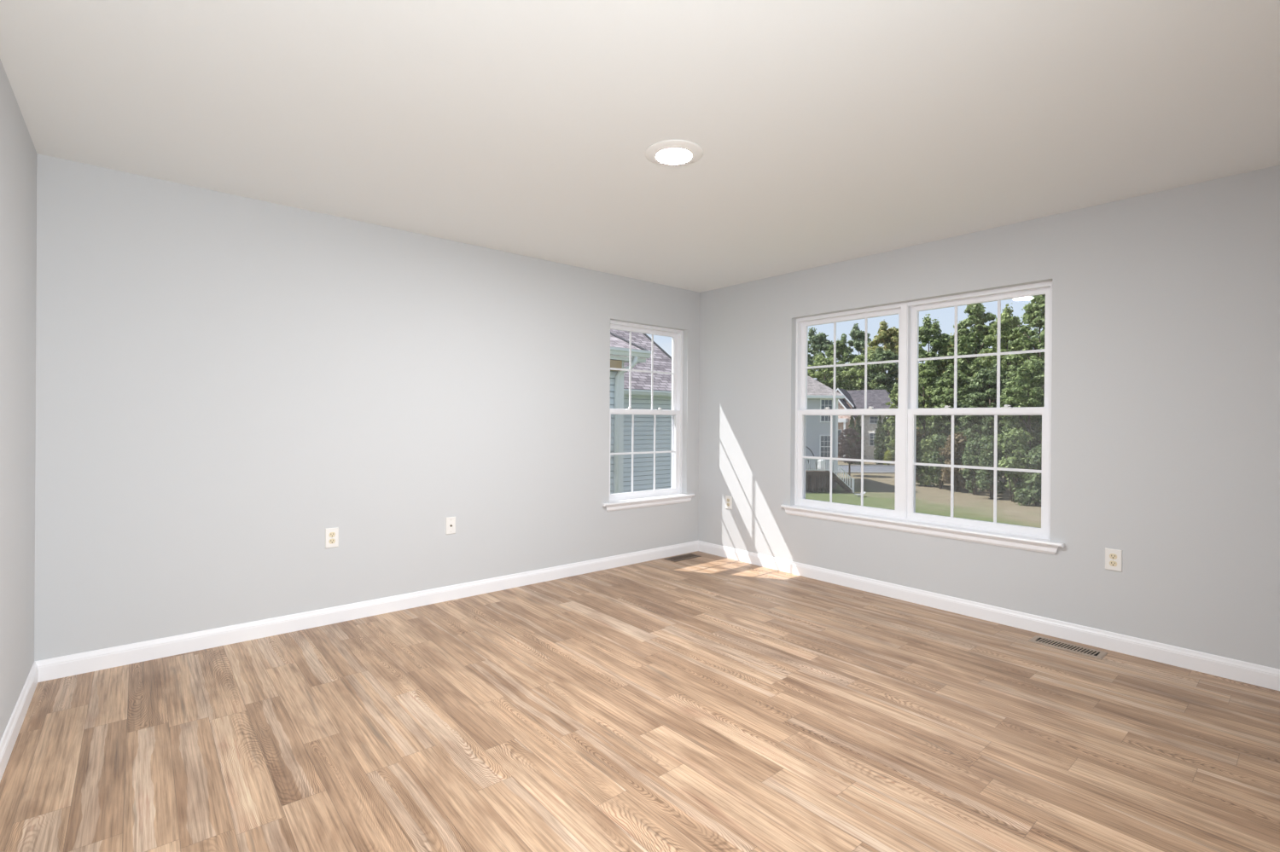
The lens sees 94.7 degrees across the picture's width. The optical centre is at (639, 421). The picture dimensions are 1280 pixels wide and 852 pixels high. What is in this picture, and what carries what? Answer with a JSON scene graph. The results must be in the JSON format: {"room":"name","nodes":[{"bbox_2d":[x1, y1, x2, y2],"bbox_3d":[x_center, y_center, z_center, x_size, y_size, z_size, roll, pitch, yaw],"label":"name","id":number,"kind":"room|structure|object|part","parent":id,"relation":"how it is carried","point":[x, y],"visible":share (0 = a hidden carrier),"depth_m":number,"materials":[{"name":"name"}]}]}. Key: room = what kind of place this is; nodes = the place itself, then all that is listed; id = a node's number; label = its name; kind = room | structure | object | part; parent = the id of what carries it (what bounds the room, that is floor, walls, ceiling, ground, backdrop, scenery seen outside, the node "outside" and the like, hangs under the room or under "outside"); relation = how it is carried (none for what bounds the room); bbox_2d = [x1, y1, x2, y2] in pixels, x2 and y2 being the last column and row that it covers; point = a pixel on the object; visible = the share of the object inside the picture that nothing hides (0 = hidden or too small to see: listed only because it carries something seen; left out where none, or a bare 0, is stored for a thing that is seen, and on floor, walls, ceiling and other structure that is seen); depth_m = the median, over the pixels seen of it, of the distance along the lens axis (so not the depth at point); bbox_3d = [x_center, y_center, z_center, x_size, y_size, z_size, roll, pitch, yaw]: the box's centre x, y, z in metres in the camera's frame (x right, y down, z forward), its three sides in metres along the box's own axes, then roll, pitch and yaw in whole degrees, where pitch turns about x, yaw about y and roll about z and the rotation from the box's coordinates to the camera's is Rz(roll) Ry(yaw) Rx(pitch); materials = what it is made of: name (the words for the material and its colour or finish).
{"room":"empty living room","nodes":[
{"label":"empty living room","id":0,"kind":"room"},
{"bbox_2d":[0,58,36,740],"bbox_3d":[-1.515,-0.001,1.090,0.170,2.440,4.130,0,0,-40],"label":"wall","id":1,"kind":"structure","parent":0,"point":[18,154],"depth_m":2.29,"materials":[{"name":"grey paint"}]},
{"bbox_2d":[0,661,38,782],"bbox_3d":[-1.453,1.171,1.152,0.014,0.097,4.130,0,0,-40],"label":"baseboard","id":2,"kind":"structure","parent":1,"relation":"attached to","point":[8,739],"depth_m":2.27,"materials":[{"name":"white paint"}]},
{"bbox_2d":[34,153,699,661],"bbox_3d":[-1.170,-0.003,4.207,4.736,2.440,0.170,0,0,-40],"label":"wall","id":3,"kind":"structure","parent":0,"point":[225,382],"depth_m":3.41,"materials":[{"name":"grey paint"}]},
{"bbox_2d":[325,527,338,548],"bbox_3d":[-1.842,0.700,3.523,0.073,0.117,0.009,0,0,-40],"label":"duplex outlet","id":4,"kind":"object","parent":3,"relation":"attached to","point":[331,534],"visible":1,"depth_m":3.52,"materials":[{"name":"white plastic"}]},
{"bbox_2d":[328,539,335,544],"bbox_3d":[-1.840,0.720,3.521,0.034,0.028,0.002,0,0,-40],"label":"receptacle","id":5,"kind":"object","parent":4,"relation":"attached to","point":[330,541],"depth_m":3.52,"materials":[{"name":"beige plastic"}]},
{"bbox_2d":[329,532,335,537],"bbox_3d":[-1.840,0.681,3.521,0.034,0.028,0.002,0,0,-40],"label":"receptacle","id":6,"kind":"object","parent":4,"relation":"attached to","point":[331,534],"depth_m":3.52,"materials":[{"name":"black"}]},
{"bbox_2d":[34,541,698,682],"bbox_3d":[-1.119,1.169,4.139,4.396,0.097,0.014,0,0,-40],"label":"baseboard","id":7,"kind":"structure","parent":3,"relation":"attached to","point":[72,665],"depth_m":3.45,"materials":[{"name":"white paint"}]},
{"bbox_2d":[445,517,455,535],"bbox_3d":[-1.281,0.711,3.995,0.069,0.115,0.018,0,0,-40],"label":"plate","id":8,"kind":"object","parent":3,"relation":"attached to","point":[450,521],"visible":1,"depth_m":3.99,"materials":[{"name":"white plastic"}]},
{"bbox_2d":[602,320,694,511],"bbox_3d":[0.055,-0.047,5.222,1.055,1.597,0.201,0,0,-40],"label":"window","id":9,"kind":"structure","parent":3,"relation":"in","point":[664,497],"depth_m":5.33,"materials":[{"name":"white plastic"}]},
{"bbox_2d":[610,331,672,409],"bbox_3d":[0.013,-0.445,5.267,0.777,0.694,0.006,0,0,-40],"label":"grille","id":10,"kind":"object","parent":9,"relation":"attached to","point":[654,333],"depth_m":5.34,"materials":[{"name":"white plastic"}]},
{"bbox_2d":[610,414,674,492],"bbox_3d":[0.034,0.284,5.237,0.777,0.694,0.006,0,0,-40],"label":"grille","id":11,"kind":"object","parent":9,"relation":"attached to","point":[672,490],"depth_m":5.31,"materials":[{"name":"white plastic"}]},
{"bbox_3d":[0.013,-0.443,5.267,0.851,0.758,0.034,0,0,-40],"label":"sash","id":12,"kind":"part","parent":9,"relation":"part of","materials":[{"name":"white plastic"}]},
{"bbox_3d":[0.034,0.285,5.237,0.851,0.764,0.034,0,0,-40],"label":"sash","id":13,"kind":"part","parent":9,"relation":"part of","materials":[{"name":"white plastic"}]},
{"bbox_3d":[0.077,0.690,5.192,1.055,0.022,0.118,0,0,-40],"label":"sill","id":14,"kind":"part","parent":9,"relation":"part of","materials":[{"name":"white paint"}]},
{"bbox_2d":[0,551,1279,851],"bbox_3d":[0.214,1.290,2.572,4.736,0.120,4.470,0,0,-40],"label":"floor","id":15,"kind":"structure","parent":0,"point":[706,703],"depth_m":2.27,"materials":[{"name":"laminate"}]},
{"bbox_2d":[664,553,701,562],"bbox_3d":[0.385,1.224,5.277,0.332,0.005,0.140,0,0,-40],"label":"floor vent","id":16,"kind":"object","parent":15,"relation":"in","point":[688,556],"visible":1,"depth_m":5.27,"materials":[{"name":"brown"}]},
{"bbox_2d":[1028,635,1107,660],"bbox_3d":[2.346,1.242,3.237,0.140,0.005,0.332,0,0,-40],"label":"floor vent","id":17,"kind":"object","parent":15,"relation":"in","point":[1073,648],"visible":1,"depth_m":3.23,"materials":[{"name":"beige metal"}]},
{"bbox_2d":[0,0,1279,292],"bbox_3d":[0.233,-1.270,2.568,4.736,0.120,4.470,0,0,-40],"label":"ceiling","id":18,"kind":"structure","parent":0,"point":[827,131],"depth_m":2.29,"materials":[{"name":"white paint"}]},
{"bbox_2d":[645,139,703,166],"bbox_3d":[0.154,-1.203,2.665,0.262,0.016,0.262,0,0,-40],"label":"recessed light","id":19,"kind":"object","parent":18,"relation":"in","point":[667,153],"visible":1,"depth_m":2.63,"materials":[{"name":"white plastic"}]},
{"bbox_2d":[656,148,691,163],"bbox_3d":[0.154,-1.196,2.665,0.159,0.002,0.159,0,0,-40],"label":"diffuser","id":20,"kind":"object","parent":19,"relation":"attached to","point":[663,155],"depth_m":2.66,"materials":[{"name":"white plastic"}]},
{"bbox_2d":[698,164,1279,669],"bbox_3d":[2.017,0.021,3.985,0.170,2.440,4.300,0,0,-40],"label":"wall","id":21,"kind":"structure","parent":0,"point":[1166,362],"depth_m":3.21,"materials":[{"name":"grey paint"}]},
{"bbox_2d":[725,495,732,509],"bbox_3d":[0.793,0.731,5.281,0.009,0.117,0.073,0,0,-40],"label":"duplex outlet","id":22,"kind":"object","parent":21,"relation":"attached to","point":[728,499],"visible":1,"depth_m":5.28,"materials":[{"name":"white plastic"}]},
{"bbox_2d":[780,280,1064,554],"bbox_3d":[1.855,-0.033,4.145,0.201,1.597,1.935,0,0,-40],"label":"window","id":23,"kind":"structure","parent":21,"relation":"in","point":[904,518],"depth_m":4.12,"materials":[{"name":"white plastic"}]},
{"bbox_3d":[1.578,0.297,4.503,0.034,0.764,0.856,0,0,-40],"label":"sash","id":24,"kind":"part","parent":23,"relation":"part of","materials":[{"name":"white plastic"}]},
{"bbox_2d":[802,414,895,506],"bbox_3d":[1.578,0.296,4.503,0.006,0.694,0.782,0,0,-40],"label":"grille","id":25,"kind":"object","parent":23,"relation":"attached to","point":[829,503],"depth_m":4.59,"materials":[{"name":"white plastic"}]},
{"bbox_3d":[1.614,-0.430,4.528,0.034,0.758,0.856,0,0,-40],"label":"sash","id":26,"kind":"part","parent":23,"relation":"part of","materials":[{"name":"white plastic"}]},
{"bbox_2d":[806,318,898,409],"bbox_3d":[1.614,-0.432,4.528,0.006,0.694,0.782,0,0,-40],"label":"grille","id":27,"kind":"object","parent":23,"relation":"attached to","point":[834,321],"depth_m":4.62,"materials":[{"name":"white plastic"}]},
{"bbox_3d":[1.818,0.705,4.119,0.118,0.022,1.935,0,0,-40],"label":"sill","id":28,"kind":"part","parent":23,"relation":"part of","materials":[{"name":"white paint"}]},
{"bbox_2d":[913,414,1041,523],"bbox_3d":[2.161,0.301,3.819,0.006,0.694,0.776,0,0,-40],"label":"sash","id":29,"kind":"object","parent":23,"relation":"attached to","point":[951,519],"depth_m":3.89,"materials":[{"name":"white"}]},
{"bbox_3d":[2.161,0.302,3.819,0.034,0.764,0.850,0,0,-40],"label":"sash","id":30,"kind":"part","parent":23,"relation":"part of","materials":[{"name":"white plastic"}]},
{"bbox_3d":[2.197,-0.425,3.844,0.034,0.758,0.850,0,0,-40],"label":"sash","id":31,"kind":"part","parent":23,"relation":"part of","materials":[{"name":"white plastic"}]},
{"bbox_2d":[917,300,1044,407],"bbox_3d":[2.197,-0.427,3.844,0.006,0.694,0.776,0,0,-40],"label":"grille","id":32,"kind":"object","parent":23,"relation":"attached to","point":[959,303],"depth_m":3.93,"materials":[{"name":"white plastic"}]},
{"bbox_2d":[698,541,1279,691],"bbox_3d":[1.884,1.191,3.992,0.014,0.097,4.130,0,0,-40],"label":"baseboard","id":33,"kind":"structure","parent":21,"relation":"attached to","point":[1257,675],"depth_m":3.46,"materials":[{"name":"white paint"}]},
{"bbox_2d":[1105,547,1122,572],"bbox_3d":[2.567,0.755,3.196,0.009,0.117,0.073,0,0,-40],"label":"duplex outlet","id":34,"kind":"object","parent":21,"relation":"attached to","point":[1113,557],"visible":1,"depth_m":3.19,"materials":[{"name":"white plastic"}]},
{"bbox_2d":[1109,553,1117,559],"bbox_3d":[2.566,0.735,3.194,0.002,0.028,0.034,0,0,-40],"label":"receptacle","id":35,"kind":"object","parent":34,"relation":"attached to","point":[1112,556],"depth_m":3.19,"materials":[{"name":"beige plastic"}]},
{"bbox_2d":[1109,560,1117,566],"bbox_3d":[2.565,0.774,3.194,0.002,0.028,0.034,0,0,-40],"label":"receptacle","id":36,"kind":"object","parent":34,"relation":"attached to","point":[1112,563],"depth_m":3.19,"materials":[{"name":"beige plastic"}]},
{"label":"outside","id":37,"kind":"structure","parent":0,"visible":0},
{"bbox_2d":[805,460,1041,528],"bbox_3d":[5.058,5.218,61.962,240.000,0.500,240.000,0,0,-40],"label":"ground","id":38,"kind":"structure","parent":37,"point":[879,488],"depth_m":37.96,"materials":[{"name":"green plant"}]},
{"bbox_2d":[609,332,651,494],"bbox_3d":[-3.590,1.230,10.233,7.340,7.518,3.230,0,0,-40],"label":"house","id":39,"kind":"structure","parent":38,"relation":"on","point":[619,346],"depth_m":11.16,"materials":[{"name":"white"}]},
{"bbox_2d":[610,329,671,493],"bbox_3d":[-6.666,0.400,16.013,15.140,9.114,9.330,0,0,-40],"label":"house","id":40,"kind":"structure","parent":38,"relation":"on","point":[641,381],"depth_m":16.47,"materials":[{"name":"white"}]},
{"bbox_2d":[807,353,813,370],"bbox_3d":[25.017,-4.803,98.018,9.418,19.920,8.910,0,0,-40],"label":"tree","id":41,"kind":"object","parent":38,"relation":"on","point":[808,355],"visible":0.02,"depth_m":97.52,"materials":[{"name":"green plant"}]},
{"bbox_2d":[807,327,833,381],"bbox_3d":[31.245,-5.681,104.057,8.601,21.747,8.424,0,0,-40],"label":"tree","id":42,"kind":"object","parent":38,"relation":"on","point":[819,343],"visible":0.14,"depth_m":102.72,"materials":[{"name":"green plant"}]},
{"bbox_2d":[805,375,844,488],"bbox_3d":[8.841,-0.028,48.435,12.480,10.090,9.930,0,0,0],"label":"house","id":43,"kind":"structure","parent":38,"relation":"on","point":[820,396],"depth_m":43.98,"materials":[{"name":"grey"}]},
{"bbox_3d":[13.877,1.926,43.975,0.800,1.590,0.025,0,0,0],"label":"pane","id":44,"kind":"part","parent":43,"relation":"part of","materials":[{"name":"clear glass"}]},
{"bbox_3d":[13.916,-0.773,43.971,0.800,1.590,0.025,0,0,0],"label":"pane","id":45,"kind":"part","parent":43,"relation":"part of","materials":[{"name":"grey glass"}]},
{"bbox_2d":[807,352,851,390],"bbox_3d":[28.923,-2.762,91.836,8.984,15.916,8.938,0,0,-40],"label":"tree","id":46,"kind":"object","parent":38,"relation":"on","point":[819,360],"visible":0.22,"depth_m":90.56,"materials":[{"name":"green plant"}]},
{"bbox_2d":[805,458,854,493],"bbox_3d":[10.048,3.786,42.696,10.150,2.500,2.440,0,0,0],"label":"wooden deck","id":47,"kind":"object","parent":38,"relation":"on","point":[811,473],"visible":0.3,"depth_m":41.55,"materials":[{"name":"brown wood"}]},
{"bbox_2d":[805,447,816,470],"bbox_3d":[11.731,2.656,43.054,2.270,1.787,0.570,0,0,0],"label":"swing","id":48,"kind":"object","parent":47,"relation":"on","point":[806,447],"visible":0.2,"depth_m":42.78,"materials":[{"name":"black metal"}]},
{"bbox_3d":[12.169,4.333,41.627,0.140,1.440,0.140,0,0,0],"label":"post","id":49,"kind":"part","parent":47,"relation":"part of","materials":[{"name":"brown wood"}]},
{"bbox_3d":[9.190,4.306,41.770,8.242,1.410,0.025,0,0,0],"label":"skirting","id":50,"kind":"part","parent":47,"relation":"part of","materials":[{"name":"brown wood"}]},
{"bbox_3d":[9.228,3.042,41.525,8.500,1.020,0.100,0,0,0],"label":"railing","id":51,"kind":"part","parent":47,"relation":"part of","materials":[{"name":"white wood"}]},
{"bbox_2d":[817,459,826,470],"bbox_3d":[13.028,3.143,42.205,0.580,0.870,0.580,0,0,-40],"label":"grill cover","id":52,"kind":"object","parent":47,"relation":"on","point":[820,465],"visible":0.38,"depth_m":41.99,"materials":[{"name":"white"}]},
{"bbox_3d":[13.369,4.342,41.627,0.140,1.440,0.140,0,0,0],"label":"post","id":53,"kind":"part","parent":47,"relation":"part of","materials":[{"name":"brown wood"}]},
{"bbox_3d":[14.287,3.863,41.551,1.630,2.410,0.110,0,0,0],"label":"stair railing","id":54,"kind":"part","parent":47,"relation":"part of","materials":[{"name":"white wood"}]},
{"bbox_2d":[820,333,857,389],"bbox_3d":[33.082,-4.684,97.966,7.065,19.800,7.184,0,0,-40],"label":"tree","id":55,"kind":"object","parent":38,"relation":"on","point":[841,348],"visible":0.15,"depth_m":97.23,"materials":[{"name":"green plant"}]},
{"bbox_2d":[844,415,855,464],"bbox_3d":[24.904,2.236,69.532,1.520,6.242,1.514,0,0,7],"label":"arborvitae","id":56,"kind":"object","parent":38,"relation":"on","point":[852,422],"visible":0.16,"depth_m":69.32,"materials":[{"name":"green plant"}]},
{"bbox_2d":[837,427,864,476],"bbox_3d":[19.378,2.889,54.543,2.835,4.598,2.791,0,0,-40],"label":"tree","id":57,"kind":"object","parent":38,"relation":"on","point":[845,445],"visible":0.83,"depth_m":54.10,"materials":[{"name":"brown plant"}]},
{"bbox_2d":[839,323,871,380],"bbox_3d":[37.987,-5.993,102.945,8.154,22.473,8.263,0,0,-40],"label":"tree","id":58,"kind":"object","parent":38,"relation":"on","point":[858,337],"visible":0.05,"depth_m":102.15,"materials":[{"name":"green plant"}]},
{"bbox_2d":[851,415,865,465],"bbox_3d":[25.607,2.306,68.992,1.520,5.968,1.734,1,0,43],"label":"arborvitae","id":59,"kind":"object","parent":38,"relation":"on","point":[858,428],"visible":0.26,"depth_m":68.81,"materials":[{"name":"green plant"}]},
{"bbox_2d":[835,349,891,390],"bbox_3d":[34.793,-2.949,91.736,9.025,16.376,9.248,0,0,-40],"label":"tree","id":60,"kind":"object","parent":38,"relation":"on","point":[855,385],"visible":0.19,"depth_m":91.12,"materials":[{"name":"green plant"}]},
{"bbox_2d":[835,388,920,461],"bbox_3d":[30.213,0.431,77.185,16.050,9.390,11.000,0,0,36],"label":"house","id":61,"kind":"structure","parent":38,"relation":"on","point":[875,398],"depth_m":75.04,"materials":[{"name":"beige stone"}]},
{"bbox_3d":[29.409,2.325,74.144,0.870,1.520,0.025,0,0,36],"label":"pane","id":62,"kind":"part","parent":61,"relation":"part of","materials":[{"name":"grey glass"}]},
{"bbox_3d":[29.447,-0.125,74.125,0.920,0.820,0.025,0,0,36],"label":"pane","id":63,"kind":"part","parent":61,"relation":"part of","materials":[{"name":"grey glass"}]},
{"bbox_2d":[857,346,898,396],"bbox_3d":[37.543,-3.113,90.034,8.225,16.750,8.141,0,0,-40],"label":"tree","id":64,"kind":"object","parent":38,"relation":"on","point":[881,355],"visible":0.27,"depth_m":88.58,"materials":[{"name":"green plant"}]},
{"bbox_2d":[873,415,882,465],"bbox_3d":[28.251,2.223,69.514,1.478,6.178,1.461,0,0,-40],"label":"arborvitae","id":65,"kind":"object","parent":38,"relation":"on","point":[877,432],"visible":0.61,"depth_m":69.34,"materials":[{"name":"green plant"}]},
{"bbox_2d":[860,320,898,381],"bbox_3d":[40.691,-5.700,96.878,8.771,21.946,9.268,0,0,-40],"label":"tree","id":66,"kind":"object","parent":38,"relation":"on","point":[889,338],"visible":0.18,"depth_m":96.25,"materials":[{"name":"green plant"}]},
{"bbox_2d":[877,417,890,465],"bbox_3d":[28.555,2.355,68.614,1.674,5.836,1.774,0,0,-40],"label":"arborvitae","id":67,"kind":"object","parent":38,"relation":"on","point":[883,433],"visible":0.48,"depth_m":68.40,"materials":[{"name":"green plant"}]},
{"bbox_2d":[882,449,893,465],"bbox_3d":[28.519,4.221,67.835,1.295,2.020,1.376,0,0,-40],"label":"round bush","id":68,"kind":"object","parent":38,"relation":"on","point":[887,456],"visible":0.71,"depth_m":67.51,"materials":[{"name":"green plant"}]},
{"bbox_2d":[882,384,898,455],"bbox_3d":[27.096,0.496,62.019,2.861,9.478,2.848,0,0,-30],"label":"tree","id":69,"kind":"object","parent":38,"relation":"on","point":[889,425],"visible":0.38,"depth_m":61.88,"materials":[{"name":"green plant"}]},
{"bbox_2d":[888,361,923,394],"bbox_3d":[40.533,-2.036,88.139,6.619,14.646,6.384,0,0,-40],"label":"tree","id":70,"kind":"object","parent":38,"relation":"on","point":[893,382],"visible":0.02,"depth_m":87.80,"materials":[{"name":"green plant"}]},
{"bbox_2d":[915,427,925,482],"bbox_3d":[21.547,2.707,46.803,2.212,4.919,2.133,0,0,-40],"label":"shrub","id":71,"kind":"object","parent":38,"relation":"on","point":[918,434],"visible":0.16,"depth_m":46.37,"materials":[{"name":"green plant"}]},
{"bbox_2d":[915,436,937,486],"bbox_3d":[22.592,3.187,46.367,2.276,3.984,1.977,0,0,-40],"label":"shrub","id":72,"kind":"object","parent":38,"relation":"on","point":[925,449],"visible":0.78,"depth_m":45.92,"materials":[{"name":"green plant"}]},
{"bbox_2d":[915,354,950,460],"bbox_3d":[23.937,-0.200,49.992,4.254,10.860,4.378,0,0,-27],"label":"tree","id":73,"kind":"object","parent":38,"relation":"on","point":[928,381],"visible":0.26,"depth_m":49.17,"materials":[{"name":"green plant"}]},
{"bbox_2d":[916,314,954,436],"bbox_3d":[26.378,-2.343,54.034,4.969,15.166,4.970,0,0,38],"label":"tree","id":74,"kind":"object","parent":38,"relation":"on","point":[938,340],"visible":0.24,"depth_m":53.23,"materials":[{"name":"green plant"}]},
{"bbox_2d":[920,334,949,427],"bbox_3d":[30.802,-1.749,59.104,5.257,14.027,5.689,0,0,34],"label":"tree","id":75,"kind":"object","parent":38,"relation":"on","point":[948,337],"visible":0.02,"depth_m":58.97,"materials":[{"name":"green plant"}]},
{"bbox_2d":[925,432,949,488],"bbox_3d":[22.637,3.035,44.308,2.272,4.288,2.140,0,0,-40],"label":"shrub","id":76,"kind":"object","parent":38,"relation":"on","point":[938,441],"visible":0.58,"depth_m":44.13,"materials":[{"name":"green plant"}]},
{"bbox_3d":[22.591,3.619,44.366,0.675,3.120,0.652,0,0,-30],"label":"stem","id":77,"kind":"part","parent":76,"relation":"part of","materials":[{"name":"brown plant"}]},
{"bbox_2d":[925,363,982,485],"bbox_3d":[25.101,0.345,47.045,4.114,9.800,4.073,0,0,38],"label":"tree","id":78,"kind":"object","parent":38,"relation":"on","point":[936,422],"visible":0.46,"depth_m":46.54,"materials":[{"name":"green plant"}]},
{"bbox_2d":[938,432,971,492],"bbox_3d":[22.864,2.988,42.771,2.271,4.390,2.146,0,0,-40],"label":"shrub","id":79,"kind":"object","parent":38,"relation":"on","point":[959,445],"visible":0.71,"depth_m":42.45,"materials":[{"name":"green plant"}]},
{"bbox_3d":[22.910,3.507,42.655,0.635,3.353,0.620,0,0,-23],"label":"stem","id":80,"kind":"part","parent":79,"relation":"part of","materials":[{"name":"brown plant"}]},
{"bbox_2d":[936,333,975,421],"bbox_3d":[28.398,-1.553,52.898,3.435,13.620,3.728,0,0,27],"label":"tree","id":81,"kind":"object","parent":38,"relation":"on","point":[940,370],"visible":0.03,"depth_m":52.68,"materials":[{"name":"green plant"}]},
{"bbox_2d":[959,437,983,494],"bbox_3d":[23.315,3.175,40.717,2.046,4.031,2.132,0,0,-40],"label":"shrub","id":82,"kind":"object","parent":38,"relation":"on","point":[972,451],"visible":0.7,"depth_m":40.76,"materials":[{"name":"green plant"}]},
{"bbox_3d":[23.244,3.819,40.713,0.770,2.743,0.512,0,0,-26],"label":"stem","id":83,"kind":"part","parent":82,"relation":"part of","materials":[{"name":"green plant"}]},
{"bbox_2d":[946,302,1006,482],"bbox_3d":[28.495,-2.845,49.867,4.617,16.214,4.558,0,0,-28],"label":"tree","id":84,"kind":"object","parent":38,"relation":"on","point":[976,316],"visible":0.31,"depth_m":49.20,"materials":[{"name":"green plant"}]},
{"bbox_2d":[965,327,993,429],"bbox_3d":[33.766,-2.075,59.852,5.778,14.720,5.391,0,0,-13],"label":"tree","id":85,"kind":"object","parent":38,"relation":"on","point":[980,342],"visible":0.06,"depth_m":58.92,"materials":[{"name":"green plant"}]},
{"bbox_2d":[972,434,1006,499],"bbox_3d":[23.144,2.997,39.089,2.178,4.388,1.864,0,0,-27],"label":"shrub","id":86,"kind":"object","parent":38,"relation":"on","point":[986,477],"visible":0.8,"depth_m":38.74,"materials":[{"name":"green plant"}]},
{"bbox_3d":[23.287,3.605,39.031,0.609,3.175,0.686,0,0,-40],"label":"stem","id":87,"kind":"part","parent":86,"relation":"part of","materials":[{"name":"brown plant"}]},
{"bbox_2d":[956,360,1025,491],"bbox_3d":[25.567,0.430,43.019,4.152,9.650,4.490,0,0,-4],"label":"tree","id":88,"kind":"object","parent":38,"relation":"on","point":[983,395],"visible":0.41,"depth_m":42.64,"materials":[{"name":"green plant"}]},
{"bbox_2d":[972,302,1033,485],"bbox_3d":[28.691,-1.898,46.104,4.652,14.337,4.642,0,0,-43],"label":"tree","id":89,"kind":"object","parent":38,"relation":"on","point":[1009,322],"visible":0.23,"depth_m":45.57,"materials":[{"name":"green plant"}]},
{"bbox_2d":[986,343,1022,405],"bbox_3d":[37.012,-1.917,60.749,5.866,14.447,5.412,0,0,8],"label":"tree","id":90,"kind":"object","parent":38,"relation":"on","point":[992,345],"visible":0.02,"depth_m":59.99,"materials":[{"name":"green plant"}]},
{"bbox_2d":[997,427,1031,502],"bbox_3d":[23.751,2.803,37.430,1.961,4.791,2.002,0,0,3],"label":"shrub","id":91,"kind":"object","parent":38,"relation":"on","point":[1014,442],"visible":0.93,"depth_m":37.13,"materials":[{"name":"green plant"}]},
{"bbox_3d":[23.793,3.509,37.459,0.629,3.381,0.786,0,0,-31],"label":"stem","id":92,"kind":"part","parent":91,"relation":"part of","materials":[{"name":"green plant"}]},
{"bbox_2d":[997,354,1044,489],"bbox_3d":[25.387,0.461,38.519,3.861,9.618,3.801,0,0,21],"label":"tree","id":93,"kind":"object","parent":38,"relation":"on","point":[1032,377],"visible":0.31,"depth_m":38.13,"materials":[{"name":"green plant"}]},
{"bbox_2d":[1004,327,1044,430],"bbox_3d":[40.603,-2.185,61.436,5.558,15.033,5.619,0,0,30],"label":"tree","id":94,"kind":"object","parent":38,"relation":"on","point":[1037,334],"visible":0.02,"depth_m":60.99,"materials":[{"name":"green plant"}]},
{"bbox_2d":[1004,294,1045,451],"bbox_3d":[28.497,-2.254,41.919,4.711,15.060,4.470,0,0,-25],"label":"tree","id":95,"kind":"object","parent":38,"relation":"on","point":[1034,314],"visible":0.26,"depth_m":41.81,"materials":[{"name":"green plant"}]},
{"bbox_2d":[1012,443,1041,506],"bbox_3d":[24.189,3.417,35.788,2.189,4.042,2.469,0,0,-40],"label":"shrub","id":96,"kind":"object","parent":38,"relation":"on","point":[1032,495],"visible":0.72,"depth_m":35.57,"materials":[{"name":"green plant"}]},
{"bbox_3d":[24.133,3.873,35.818,0.661,2.664,0.570,0,0,-22],"label":"stem","id":97,"kind":"part","parent":96,"relation":"part of","materials":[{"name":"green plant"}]},
{"bbox_2d":[1038,319,1045,422],"bbox_3d":[28.569,-2.132,39.106,4.597,14.825,4.504,0,0,-24],"label":"tree","id":98,"kind":"object","parent":38,"relation":"on","point":[1043,334],"visible":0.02,"depth_m":40.06,"materials":[{"name":"green plant"}]},
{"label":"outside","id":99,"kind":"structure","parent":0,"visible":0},
{"bbox_2d":[837,465,895,473],"bbox_3d":[4.765,4.915,62.008,49.600,0.100,9.600,0,0,0],"label":"road","id":100,"kind":"structure","parent":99,"point":[854,468],"depth_m":62.43,"materials":[{"name":"grey asphalt"}]}
]}

